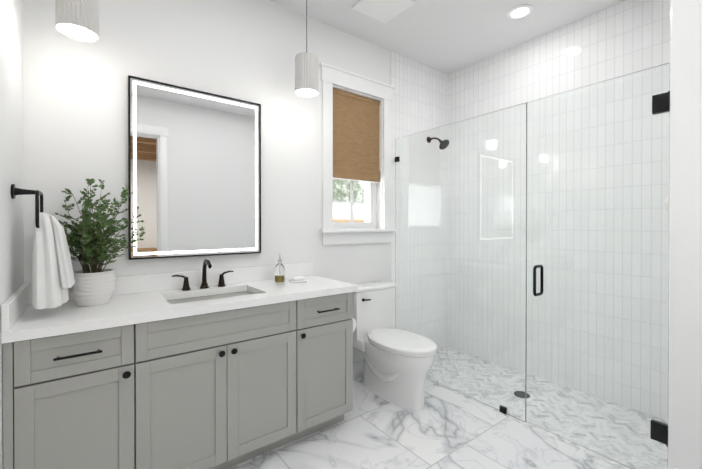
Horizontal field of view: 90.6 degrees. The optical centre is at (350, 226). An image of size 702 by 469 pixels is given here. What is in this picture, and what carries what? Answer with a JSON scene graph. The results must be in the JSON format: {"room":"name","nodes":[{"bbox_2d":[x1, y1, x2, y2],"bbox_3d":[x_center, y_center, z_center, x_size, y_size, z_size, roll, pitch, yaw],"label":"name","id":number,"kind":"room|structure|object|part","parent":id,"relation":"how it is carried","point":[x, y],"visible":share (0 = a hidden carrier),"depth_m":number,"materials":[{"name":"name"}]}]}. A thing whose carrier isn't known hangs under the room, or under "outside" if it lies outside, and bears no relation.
{"room":"bathroom","nodes":[
{"label":"bathroom","id":0,"kind":"room"},
{"bbox_2d":[0,0,23,468],"bbox_3d":[-0.794,-0.170,0.512,0.150,3.020,2.820,0,0,-37],"label":"wall","id":1,"kind":"structure","parent":0,"point":[11,167],"depth_m":1.40,"materials":[{"name":"white paint"}]},
{"bbox_2d":[1,283,28,333],"bbox_3d":[-1.397,0.325,1.454,0.020,0.100,0.550,0,0,-37],"label":"backsplash","id":2,"kind":"structure","parent":1,"relation":"attached to","point":[16,305],"depth_m":1.34,"materials":[{"name":"white stone"}]},
{"bbox_2d":[11,184,74,308],"bbox_3d":[-1.297,0.077,1.470,0.202,0.505,0.215,0,0,-37],"label":"towel rail","id":3,"kind":"object","parent":1,"relation":"attached to","point":[52,278],"visible":1,"depth_m":1.43,"materials":[{"name":"black"}]},
{"bbox_2d":[31,212,74,308],"bbox_3d":[-1.275,0.135,1.486,0.147,0.390,0.215,0,0,-37],"label":"towel","id":4,"kind":"object","parent":3,"relation":"hanging from","point":[52,274],"depth_m":1.43,"materials":[{"name":"white fabric"}]},
{"bbox_2d":[22,0,389,362],"bbox_3d":[-0.329,-0.182,2.728,3.570,3.020,0.150,0,0,-37],"label":"wall","id":5,"kind":"structure","parent":0,"point":[75,113],"depth_m":2.13,"materials":[{"name":"white paint"}]},
{"bbox_2d":[29,262,312,301],"bbox_3d":[-0.936,0.321,2.162,1.610,0.100,0.020,0,0,-37],"label":"backsplash","id":6,"kind":"structure","parent":5,"relation":"attached to","point":[131,284],"depth_m":2.13,"materials":[{"name":"white stone"}]},
{"bbox_2d":[128,75,260,259],"bbox_3d":[-0.929,-0.327,2.154,0.764,1.016,0.034,0,0,-37],"label":"mirror","id":7,"kind":"object","parent":5,"relation":"attached to","point":[194,171],"visible":0.98,"depth_m":2.11,"materials":[{"name":"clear mirror"}]},
{"bbox_2d":[319,62,396,244],"bbox_3d":[0.035,-0.564,2.967,0.790,1.410,0.205,0,0,-37],"label":"window","id":8,"kind":"structure","parent":5,"relation":"in","point":[348,81],"depth_m":2.93,"materials":[{"name":"white paint"}]},
{"bbox_3d":[0.011,-0.559,2.999,0.526,1.150,0.045,0,0,-37],"label":"window sash","id":9,"kind":"part","parent":8,"relation":"part of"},
{"bbox_2d":[333,88,379,182],"bbox_3d":[0.042,-0.756,2.957,0.522,0.728,0.048,0,0,-37],"label":"window shade","id":10,"kind":"object","parent":8,"relation":"attached to","point":[355,137],"visible":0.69,"depth_m":2.94,"materials":[{"name":"brown fabric"}]},
{"bbox_2d":[353,360,363,378],"bbox_3d":[0.027,1.202,2.901,0.835,0.130,0.014,0,0,-37],"label":"baseboard","id":11,"kind":"structure","parent":5,"relation":"attached to","point":[358,368],"depth_m":2.92,"materials":[{"name":"white paint"}]},
{"bbox_2d":[390,51,447,327],"bbox_3d":[0.689,-0.166,3.402,0.835,2.860,0.006,0,0,-37],"label":"wall tile","id":12,"kind":"structure","parent":5,"relation":"attached to","point":[420,98],"depth_m":3.30,"materials":[{"name":"white tile"}]},
{"bbox_2d":[228,376,620,468],"bbox_3d":[0.523,1.304,1.613,3.570,0.060,2.970,0,0,-37],"label":"floor","id":13,"kind":"structure","parent":0,"point":[444,428],"depth_m":2.04,"materials":[{"name":"stone"}]},
{"bbox_2d":[1,290,357,468],"bbox_3d":[-0.775,0.843,1.935,1.588,0.860,0.580,0,0,-37],"label":"bathroom vanity","id":14,"kind":"object","parent":13,"relation":"on","point":[223,368],"depth_m":1.61,"materials":[{"name":"grey paint"}]},
{"bbox_2d":[1,274,356,341],"bbox_3d":[-0.770,0.391,1.943,1.610,0.038,0.570,0,0,-37],"label":"countertop","id":15,"kind":"structure","parent":14,"relation":"on","point":[154,303],"depth_m":1.67,"materials":[{"name":"white stone"}]},
{"bbox_2d":[55,178,144,305],"bbox_3d":[-1.217,0.065,1.649,0.434,0.616,0.412,0,0,-37],"label":"plant","id":16,"kind":"object","parent":15,"relation":"on","point":[94,285],"visible":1,"depth_m":1.65,"materials":[{"name":"green plant"}]},
{"bbox_2d":[169,258,236,289],"bbox_3d":[-0.858,0.278,2.063,0.356,0.185,0.159,0,0,-37],"label":"faucet","id":17,"kind":"object","parent":15,"relation":"on","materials":[{"name":"black metal"}]},
{"bbox_2d":[169,290,256,301],"bbox_3d":[-0.765,0.466,1.943,0.502,0.136,0.322,0,0,-37],"label":"sink","id":18,"kind":"object","parent":15,"relation":"in","point":[216,293],"depth_m":2.05,"materials":[{"name":"white ceramic"}]},
{"bbox_2d":[275,253,284,281],"bbox_3d":[-0.477,0.271,2.330,0.066,0.196,0.075,0,0,-37],"label":"soap bottle","id":19,"kind":"object","parent":15,"relation":"on","point":[279,272],"visible":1,"depth_m":2.31,"materials":[{"name":"clear glass"}]},
{"bbox_2d":[289,276,306,282],"bbox_3d":[-0.355,0.352,2.328,0.110,0.034,0.080,0,0,-19],"label":"soap dish","id":20,"kind":"object","parent":15,"relation":"on","point":[297,279],"visible":1,"depth_m":2.30,"materials":[{"name":"white ceramic"}]},
{"bbox_2d":[351,318,356,331],"bbox_3d":[-0.055,0.664,2.402,0.125,0.123,0.192,0,0,-37],"label":"paper holder","id":21,"kind":"object","parent":14,"relation":"attached to","point":[354,324],"visible":0.06,"depth_m":2.37,"materials":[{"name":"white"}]},
{"bbox_2d":[353,280,436,410],"bbox_3d":[0.315,0.871,2.638,0.430,0.795,0.775,0,0,-37],"label":"toilet","id":22,"kind":"object","parent":13,"relation":"on","point":[398,364],"visible":0.9,"depth_m":2.55,"materials":[{"name":"white ceramic"}]},
{"bbox_2d":[426,378,630,468],"bbox_3d":[1.279,1.266,2.669,0.790,0.004,1.900,0,0,-37],"label":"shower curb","id":23,"kind":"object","parent":13,"relation":"on","point":[603,458],"depth_m":2.11,"materials":[{"name":"stone"}]},
{"bbox_2d":[395,63,669,468],"bbox_3d":[0.980,0.232,2.437,0.116,2.066,1.887,0,0,-37],"label":"glass","id":24,"kind":"object","parent":23,"relation":"on","point":[560,328],"visible":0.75,"depth_m":2.10,"materials":[{"name":"clear glass"}]},
{"bbox_2d":[269,0,624,73],"bbox_3d":[0.523,-1.636,1.597,3.570,0.100,2.970,0,0,-37],"label":"ceiling","id":25,"kind":"structure","parent":0,"point":[447,36],"depth_m":2.73,"materials":[{"name":"white paint"}]},
{"bbox_2d":[55,0,98,41],"bbox_3d":[-1.234,-1.230,1.566,0.156,0.709,0.156,0,0,-37],"label":"pendant light","id":26,"kind":"object","parent":25,"relation":"hanging from","point":[77,19],"visible":1,"depth_m":1.53,"materials":[{"name":"white ceramic"}]},
{"bbox_2d":[295,0,318,96],"bbox_3d":[-0.291,-1.234,2.280,0.156,0.709,0.156,0,0,-37],"label":"pendant light","id":27,"kind":"object","parent":25,"relation":"hanging from","point":[306,74],"visible":1,"depth_m":2.22,"materials":[{"name":"white ceramic"}]},
{"bbox_2d":[352,0,414,23],"bbox_3d":[0.230,-1.581,2.472,0.320,0.018,0.320,0,0,-37],"label":"ceiling vent","id":28,"kind":"object","parent":25,"relation":"in","point":[384,11],"visible":0.98,"depth_m":2.49,"materials":[{"name":"white paint"}]},
{"bbox_2d":[507,4,532,18],"bbox_3d":[1.249,-1.586,2.568,0.176,0.010,0.176,0,0,-37],"label":"recessed light","id":29,"kind":"object","parent":25,"relation":"in","point":[520,11],"visible":1,"depth_m":2.56,"materials":[{"name":"white paint"}]},
{"bbox_2d":[670,0,701,468],"bbox_3d":[2.127,-0.175,1.534,0.800,3.020,0.920,0,0,-37],"label":"wall block","id":30,"kind":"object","parent":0,"point":[686,311],"visible":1,"depth_m":1.62,"materials":[{"name":"white paint"}]},
{"bbox_2d":[668,0,671,468],"bbox_3d":[1.845,-0.158,1.902,0.793,2.860,0.006,0,0,-37],"label":"wall tile","id":31,"kind":"structure","parent":30,"relation":"attached to","point":[670,233],"depth_m":1.66,"materials":[{"name":"white tile"}]},
{"bbox_3d":[1.931,-0.181,2.578,0.150,3.020,2.820,0,0,-37],"label":"wall","id":32,"kind":"structure","parent":0,"visible":0},
{"bbox_2d":[448,0,669,372],"bbox_3d":[1.593,-0.163,2.896,0.006,2.860,1.894,0,0,-37],"label":"wall tile","id":33,"kind":"structure","parent":32,"relation":"attached to","point":[625,37],"depth_m":2.73,"materials":[{"name":"white tile"}]},
{"label":"outside","id":34,"kind":"structure","parent":0,"visible":0},
{"bbox_2d":[333,179,369,221],"bbox_3d":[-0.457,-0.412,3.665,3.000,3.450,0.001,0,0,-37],"label":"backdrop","id":35,"kind":"structure","parent":34,"point":[341,200],"depth_m":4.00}
]}

